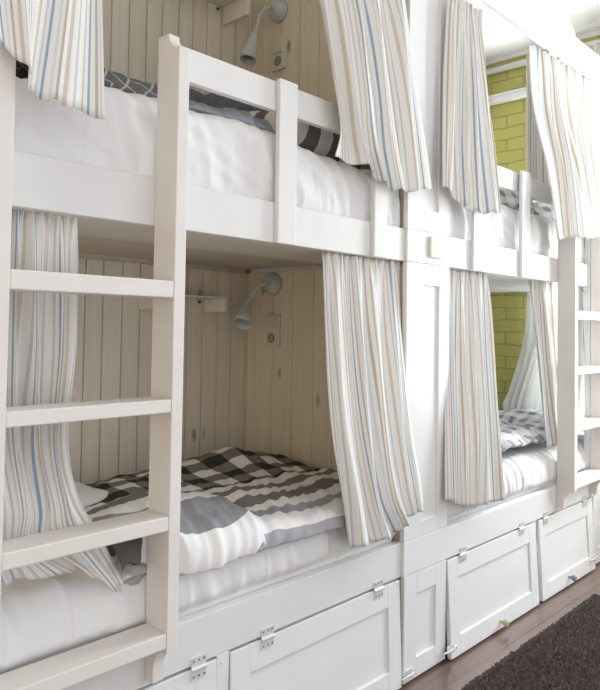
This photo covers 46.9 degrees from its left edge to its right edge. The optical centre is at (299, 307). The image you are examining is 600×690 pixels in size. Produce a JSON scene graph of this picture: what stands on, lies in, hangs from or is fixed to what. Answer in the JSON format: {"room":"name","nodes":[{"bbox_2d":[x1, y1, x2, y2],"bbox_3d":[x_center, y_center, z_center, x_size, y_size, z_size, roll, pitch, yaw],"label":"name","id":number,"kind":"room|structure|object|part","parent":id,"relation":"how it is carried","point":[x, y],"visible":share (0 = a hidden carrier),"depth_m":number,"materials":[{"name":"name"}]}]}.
{"room":"dormitory","nodes":[
{"label":"dormitory","id":0,"kind":"room"},
{"bbox_2d":[68,0,485,484],"bbox_3d":[-0.258,-0.205,3.322,0.100,3.272,4.850,-1,-2,43],"label":"wall","id":1,"kind":"structure","parent":0,"point":[113,360],"depth_m":2.86,"materials":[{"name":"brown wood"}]},
{"bbox_2d":[139,295,226,311],"bbox_3d":[-0.487,-0.020,2.904,0.138,0.064,0.357,-1,-2,43],"label":"wall shelf","id":2,"kind":"object","parent":1,"relation":"attached to","point":[211,303],"visible":0.66,"depth_m":2.98,"materials":[{"name":"grey wood"}]},
{"bbox_2d":[206,0,249,25],"bbox_3d":[-0.468,-1.343,2.919,0.168,0.086,0.539,-1,-2,43],"label":"wall shelf","id":3,"kind":"object","parent":1,"relation":"attached to","point":[232,10],"visible":1,"depth_m":3.10,"materials":[{"name":"grey wood"}]},
{"bbox_2d":[398,542,599,689],"bbox_3d":[0.407,1.411,1.240,3.900,0.060,6.850,-1,-2,43],"label":"floor","id":4,"kind":"structure","parent":0,"point":[447,674],"depth_m":2.98,"materials":[{"name":"laminate"}]},
{"bbox_2d":[12,0,405,689],"bbox_3d":[-0.640,-0.244,2.178,0.917,3.270,2.162,-1,-2,43],"label":"bunk bed","id":5,"kind":"object","parent":4,"relation":"on","point":[334,626],"visible":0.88,"depth_m":2.29,"materials":[{"name":"white paint"}]},
{"bbox_2d":[0,0,104,118],"bbox_3d":[-0.599,-0.931,1.451,0.120,0.999,0.501,-1,-2,43],"label":"curtain","id":6,"kind":"object","parent":5,"relation":"hanging from","point":[60,42],"visible":1,"depth_m":1.48,"materials":[{"name":"fabric"}]},
{"bbox_2d":[1,209,123,593],"bbox_3d":[-0.583,0.233,1.659,0.343,0.930,0.090,2,-2,-34],"label":"curtain","id":7,"kind":"object","parent":5,"relation":"hanging from","point":[40,492],"visible":0.73,"depth_m":1.64,"materials":[{"name":"fabric"}]},
{"bbox_2d":[0,34,189,689],"bbox_3d":[-0.496,0.114,1.616,0.093,1.666,0.484,-1,-2,43],"label":"ladder","id":8,"kind":"object","parent":5,"relation":"attached to","point":[152,640],"visible":1,"depth_m":1.70,"materials":[{"name":"paint"}]},
{"bbox_3d":[-0.651,0.106,1.453,0.093,1.666,0.034,-1,-2,43],"label":"ladder rail","id":9,"kind":"part","parent":8,"relation":"part of","materials":[{"name":"paint"}]},
{"bbox_3d":[-0.341,0.121,1.780,0.093,1.666,0.034,-1,-2,43],"label":"ladder rail","id":10,"kind":"part","parent":8,"relation":"part of","materials":[{"name":"paint"}]},
{"bbox_3d":[-0.435,1.176,1.741,0.020,0.392,0.563,-3,-4,43],"label":"cabinet door","id":11,"kind":"part","parent":5,"relation":"part of","materials":[{"name":"white paint"}]},
{"bbox_2d":[0,526,396,674],"bbox_3d":[-0.598,0.795,2.208,0.890,0.247,1.932,-1,-2,43],"label":"mattress","id":12,"kind":"object","parent":5,"relation":"on","point":[40,619],"visible":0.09,"depth_m":1.72,"materials":[{"name":"white fabric"}]},
{"bbox_2d":[74,481,107,506],"bbox_3d":[-0.888,0.629,2.166,0.420,0.143,0.560,0,-2,35],"label":"pillow","id":13,"kind":"object","parent":12,"relation":"on","point":[87,495],"visible":0.14,"depth_m":2.21,"materials":[{"name":"white fabric"}]},
{"bbox_2d":[86,491,265,575],"bbox_3d":[-0.398,0.635,1.999,0.460,0.166,0.487,-1,-2,43],"label":"pillow","id":14,"kind":"object","parent":12,"relation":"on","point":[215,531],"visible":0.64,"depth_m":1.92,"materials":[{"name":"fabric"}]},
{"bbox_2d":[83,447,345,585],"bbox_3d":[-0.346,0.655,2.442,0.912,0.204,1.208,-1,-2,43],"label":"duvet","id":15,"kind":"object","parent":12,"relation":"on","point":[291,500],"visible":0.54,"depth_m":2.41,"materials":[{"name":"fabric"}]},
{"bbox_2d":[13,77,399,226],"bbox_3d":[-0.581,-0.414,2.249,0.880,0.335,1.936,-1,-2,43],"label":"mattress","id":16,"kind":"object","parent":5,"relation":"on","point":[232,156],"visible":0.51,"depth_m":1.95,"materials":[{"name":"white fabric"}]},
{"bbox_2d":[16,60,157,97],"bbox_3d":[-0.827,-0.615,1.991,0.715,0.127,0.624,-1,-2,43],"label":"duvet","id":17,"kind":"object","parent":16,"relation":"on","point":[112,79],"visible":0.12,"depth_m":1.89,"materials":[{"name":"grey fabric"}]},
{"bbox_2d":[189,88,262,111],"bbox_3d":[-0.382,-0.686,2.705,0.528,0.320,0.461,-1,-2,43],"label":"blanket","id":18,"kind":"object","parent":16,"relation":"on","point":[211,99],"visible":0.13,"depth_m":2.56,"materials":[{"name":"grey fabric"}]},
{"bbox_2d":[189,100,275,133],"bbox_3d":[-0.293,-0.579,2.213,0.324,0.104,0.460,-1,-2,43],"label":"blanket","id":19,"kind":"object","parent":16,"relation":"on","point":[246,117],"visible":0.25,"depth_m":2.10,"materials":[{"name":"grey fabric"}]},
{"bbox_2d":[250,110,365,168],"bbox_3d":[-0.036,-0.635,2.689,0.457,0.258,0.482,0,-2,38],"label":"pillow","id":20,"kind":"object","parent":16,"relation":"on","point":[321,142],"visible":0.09,"depth_m":2.47,"materials":[{"name":"fabric"}]},
{"bbox_2d":[233,273,281,329],"bbox_3d":[-0.197,-0.033,3.037,0.102,0.261,0.255,0,-2,38],"label":"wall lamp","id":21,"kind":"object","parent":5,"relation":"attached to","point":[271,284],"visible":1,"depth_m":3.02,"materials":[{"name":"grey metal"}]},
{"bbox_3d":[-0.241,0.024,2.985,0.077,0.142,0.128,1,-2,9],"label":"lamp shade","id":22,"kind":"part","parent":21,"relation":"part of","materials":[{"name":"grey metal"}]},
{"bbox_3d":[0.018,-0.652,2.256,0.025,0.092,1.100,-1,-2,43],"label":"guard rail","id":23,"kind":"part","parent":5,"relation":"part of","materials":[{"name":"white paint"}]},
{"bbox_2d":[240,0,287,64],"bbox_3d":[-0.171,-1.240,3.082,0.102,0.341,0.223,-1,-2,43],"label":"wall lamp","id":24,"kind":"object","parent":5,"relation":"attached to","point":[277,10],"visible":1,"depth_m":3.06,"materials":[{"name":"grey metal"}]},
{"bbox_3d":[-0.216,-1.156,3.035,0.072,0.169,0.098,-1,-2,43],"label":"lamp shade","id":25,"kind":"part","parent":24,"relation":"part of","materials":[{"name":"grey metal"}]},
{"bbox_2d":[265,315,280,346],"bbox_3d":[-0.124,0.103,3.121,0.092,0.144,0.018,-1,-2,43],"label":"wall socket","id":26,"kind":"object","parent":5,"relation":"attached to","point":[272,322],"visible":1,"depth_m":3.11,"materials":[{"name":"beige plastic"}]},
{"bbox_2d":[272,36,286,71],"bbox_3d":[-0.095,-1.155,3.151,0.088,0.143,0.018,-1,-2,43],"label":"wall socket","id":27,"kind":"object","parent":5,"relation":"attached to","point":[279,46],"visible":1,"depth_m":3.14,"materials":[{"name":"beige plastic"}]},
{"bbox_3d":[-0.043,-0.453,2.157,0.018,0.510,0.080,-1,-2,43],"label":"guard post","id":28,"kind":"part","parent":5,"relation":"part of","materials":[{"name":"white paint"}]},
{"bbox_3d":[0.082,1.201,2.283,0.020,0.392,0.833,-4,-4,43],"label":"cabinet door","id":29,"kind":"part","parent":5,"relation":"part of","materials":[{"name":"white paint"}]},
{"bbox_3d":[0.092,-0.424,2.966,0.899,2.840,0.022,-1,-2,43],"label":"panel","id":30,"kind":"part","parent":5,"relation":"part of","materials":[{"name":"brown wood"}]},
{"bbox_2d":[322,252,423,549],"bbox_3d":[0.281,0.315,2.478,0.135,1.001,0.527,-1,-2,43],"label":"curtain","id":31,"kind":"object","parent":5,"relation":"hanging from","point":[377,464],"visible":1,"depth_m":2.42,"materials":[{"name":"fabric"}]},
{"bbox_2d":[319,0,431,192],"bbox_3d":[0.256,-0.852,2.413,0.056,0.855,0.755,-1,-2,43],"label":"curtain","id":32,"kind":"object","parent":5,"relation":"hanging from","point":[369,41],"visible":1,"depth_m":2.42,"materials":[{"name":"fabric"}]},
{"bbox_3d":[0.289,-0.437,2.507,0.018,0.510,0.078,-1,-2,43],"label":"guard post","id":33,"kind":"part","parent":5,"relation":"part of","materials":[{"name":"white paint"}]},
{"bbox_2d":[252,0,449,684],"bbox_3d":[0.184,-0.205,3.037,0.927,3.269,0.316,-1,-2,43],"label":"column","id":34,"kind":"structure","parent":4,"relation":"on","point":[425,311],"depth_m":2.74,"materials":[{"name":"white paint"}]},
{"bbox_3d":[0.482,1.215,2.700,0.020,0.396,0.293,-1,-2,43],"label":"column door","id":35,"kind":"part","parent":34,"relation":"part of","materials":[{"name":"white paint"}]},
{"bbox_3d":[0.495,0.357,2.725,0.020,1.059,0.303,-1,-2,43],"label":"panel","id":36,"kind":"part","parent":34,"relation":"part of","materials":[{"name":"white paint"}]},
{"bbox_3d":[0.518,-1.070,2.767,0.020,1.544,0.303,-1,-2,43],"label":"panel","id":37,"kind":"part","parent":34,"relation":"part of","materials":[{"name":"white paint"}]},
{"bbox_2d":[398,80,599,659],"bbox_3d":[0.878,-0.010,3.736,0.971,2.944,2.270,-1,-2,43],"label":"bunk bed","id":38,"kind":"object","parent":4,"relation":"on","point":[491,555],"visible":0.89,"depth_m":3.23,"materials":[{"name":"white paint"}]},
{"bbox_2d":[442,0,500,213],"bbox_3d":[0.742,-0.837,2.916,0.059,0.877,0.491,-1,-2,45],"label":"curtain","id":39,"kind":"object","parent":38,"relation":"hanging from","point":[469,161],"visible":1,"depth_m":2.85,"materials":[{"name":"fabric"}]},
{"bbox_2d":[444,269,504,506],"bbox_3d":[0.726,0.342,2.952,0.118,1.018,0.463,-1,-2,42],"label":"curtain","id":40,"kind":"object","parent":38,"relation":"hanging from","point":[473,453],"visible":0.99,"depth_m":2.95,"materials":[{"name":"fabric"}]},
{"bbox_3d":[0.764,-0.415,2.990,0.018,0.510,0.073,-1,-2,43],"label":"guard post","id":41,"kind":"part","parent":38,"relation":"part of","materials":[{"name":"white paint"}]},
{"bbox_3d":[0.878,1.238,3.100,0.020,0.392,0.812,-5,-6,43],"label":"cabinet door","id":42,"kind":"part","parent":38,"relation":"part of","materials":[{"name":"white paint"}]},
{"bbox_3d":[0.909,1.399,3.074,0.040,0.033,0.033,-5,-6,43],"label":"knob","id":43,"kind":"part","parent":38,"relation":"part of","materials":[{"name":"beige ceramic"}]},
{"bbox_2d":[447,431,587,522],"bbox_3d":[0.937,0.860,3.816,0.904,0.261,1.880,-1,-2,43],"label":"mattress","id":44,"kind":"object","parent":38,"relation":"on","point":[530,468],"visible":0.05,"depth_m":3.41,"materials":[{"name":"white fabric"}]},
{"bbox_2d":[498,408,583,451],"bbox_3d":[1.080,0.675,3.981,0.851,0.158,1.335,-1,-2,43],"label":"duvet","id":45,"kind":"object","parent":44,"relation":"on","point":[521,427],"visible":0.24,"depth_m":3.66,"materials":[{"name":"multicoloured fabric"}]},
{"bbox_2d":[449,191,585,263],"bbox_3d":[0.939,-0.338,3.854,0.877,0.327,1.860,-1,-2,43],"label":"mattress","id":46,"kind":"object","parent":38,"relation":"on","point":[501,229],"visible":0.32,"depth_m":3.31,"materials":[{"name":"white fabric"}]},
{"bbox_2d":[499,188,554,219],"bbox_3d":[1.073,-0.551,3.972,0.769,0.209,1.307,-1,-2,43],"label":"duvet","id":47,"kind":"object","parent":46,"relation":"on","point":[510,199],"visible":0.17,"depth_m":3.58,"materials":[{"name":"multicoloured fabric"}]},
{"bbox_2d":[503,292,541,410],"bbox_3d":[1.573,0.314,4.561,0.480,1.002,0.042,-1,-2,42],"label":"curtain","id":48,"kind":"object","parent":38,"relation":"hanging from","point":[524,391],"visible":0.42,"depth_m":4.62,"materials":[{"name":"white fabric"}]},
{"bbox_3d":[1.080,-0.400,3.324,0.018,0.510,0.085,-1,-2,43],"label":"guard post","id":49,"kind":"part","parent":38,"relation":"part of","materials":[{"name":"white paint"}]},
{"bbox_2d":[475,0,574,69],"bbox_3d":[1.135,-1.341,3.444,0.018,0.042,1.505,-1,-2,43],"label":"curtain rod","id":50,"kind":"object","parent":38,"relation":"attached to","point":[480,3],"visible":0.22,"depth_m":3.38,"materials":[{"name":"silver metal"}]},
{"bbox_3d":[1.122,-0.600,3.421,0.025,0.092,1.504,-1,-2,43],"label":"guard rail","id":51,"kind":"part","parent":38,"relation":"part of","materials":[{"name":"white paint"}]},
{"bbox_2d":[478,0,599,86],"bbox_3d":[0.487,-1.604,2.711,0.022,0.485,4.397,-1,-2,43],"label":"fascia","id":52,"kind":"object","parent":38,"relation":"attached to","point":[546,22],"visible":1,"depth_m":3.54,"materials":[{"name":"white paint"}]},
{"bbox_2d":[526,42,599,239],"bbox_3d":[1.380,-0.823,3.638,0.248,1.008,0.789,-1,-2,43],"label":"curtain","id":53,"kind":"object","parent":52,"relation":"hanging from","point":[560,142],"visible":0.98,"depth_m":3.58,"materials":[{"name":"fabric"}]},
{"bbox_2d":[528,280,582,450],"bbox_3d":[1.412,0.304,3.740,0.078,0.876,0.728,-1,-2,43],"label":"curtain","id":54,"kind":"object","parent":38,"relation":"hanging from","point":[544,295],"visible":0.56,"depth_m":3.63,"materials":[{"name":"fabric"}]},
{"bbox_3d":[1.419,1.263,3.671,0.020,0.392,0.684,-5,-6,43],"label":"cabinet door","id":55,"kind":"part","parent":38,"relation":"part of","materials":[{"name":"white paint"}]},
{"bbox_3d":[1.428,1.414,3.622,0.040,0.033,0.033,-5,-6,43],"label":"knob","id":56,"kind":"part","parent":38,"relation":"part of","materials":[{"name":"blue ceramic"}]},
{"bbox_2d":[557,194,599,508],"bbox_3d":[1.541,0.209,3.747,0.093,1.666,0.484,-1,-2,43],"label":"ladder","id":57,"kind":"object","parent":38,"relation":"attached to","point":[569,480],"visible":0.77,"depth_m":3.58,"materials":[{"name":"paint"}]},
{"bbox_3d":[1.386,0.202,3.583,0.093,1.666,0.034,-1,-2,43],"label":"ladder rail","id":58,"kind":"part","parent":57,"relation":"part of","materials":[{"name":"paint"}]},
{"bbox_3d":[1.696,0.217,3.910,0.093,1.666,0.034,-1,-2,43],"label":"ladder rail","id":59,"kind":"part","parent":57,"relation":"part of","materials":[{"name":"paint"}]},
{"bbox_3d":[1.801,1.278,4.094,0.020,0.396,0.395,-1,-2,43],"label":"cabinet panel","id":60,"kind":"part","parent":38,"relation":"part of","materials":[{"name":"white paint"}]},
{"bbox_2d":[461,594,599,689],"bbox_3d":[1.028,1.397,2.090,1.269,0.034,2.737,-1,-2,43],"label":"shag rug","id":61,"kind":"object","parent":4,"relation":"on","point":[566,655],"visible":1,"depth_m":2.76,"materials":[{"name":"brown carpet"}]},
{"bbox_2d":[464,0,599,58],"bbox_3d":[0.460,-1.919,1.339,3.900,0.060,6.850,-1,-2,43],"label":"ceiling","id":62,"kind":"structure","parent":0,"point":[499,37],"depth_m":4.37,"materials":[{"name":"white paint"}]},
{"bbox_2d":[486,35,599,417],"bbox_3d":[2.720,-0.146,3.701,3.900,3.272,0.200,-1,-2,43],"label":"wall","id":63,"kind":"structure","parent":0,"point":[508,119],"depth_m":4.79,"materials":[{"name":"yellow brick"}]},
{"bbox_2d":[488,87,525,105],"bbox_3d":[1.527,-1.468,4.710,0.597,0.060,0.062,-1,-2,43],"label":"wall rail","id":64,"kind":"object","parent":63,"relation":"attached to","point":[520,93],"visible":0.48,"depth_m":4.78,"materials":[{"name":"white paint"}]},
{"bbox_2d":[485,27,599,65],"bbox_3d":[2.700,-1.768,3.628,3.800,0.036,0.040,-1,-2,43],"label":"trim","id":65,"kind":"structure","parent":63,"relation":"attached to","point":[589,33],"depth_m":4.74,"materials":[{"name":"white paint"}]},
{"bbox_2d":[486,39,599,75],"bbox_3d":[2.253,-1.681,4.026,2.598,0.043,0.044,-1,-2,43],"label":"pipe","id":66,"kind":"object","parent":63,"relation":"attached to","point":[520,63],"visible":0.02,"depth_m":4.76,"materials":[{"name":"white metal"}]},
{"bbox_2d":[581,42,599,385],"bbox_3d":[1.983,-0.581,4.176,0.620,2.154,0.064,-1,-2,43],"label":"window curtain","id":67,"kind":"object","parent":66,"relation":"hanging from","point":[596,47],"visible":0.03,"depth_m":4.35,"materials":[{"name":"fabric"}]},
{"bbox_2d":[579,407,583,415],"bbox_3d":[2.335,-0.331,4.060,1.850,2.050,0.060,-1,-2,43],"label":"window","id":68,"kind":"structure","parent":63,"relation":"in","point":[581,409],"depth_m":4.46,"materials":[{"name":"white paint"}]}
]}

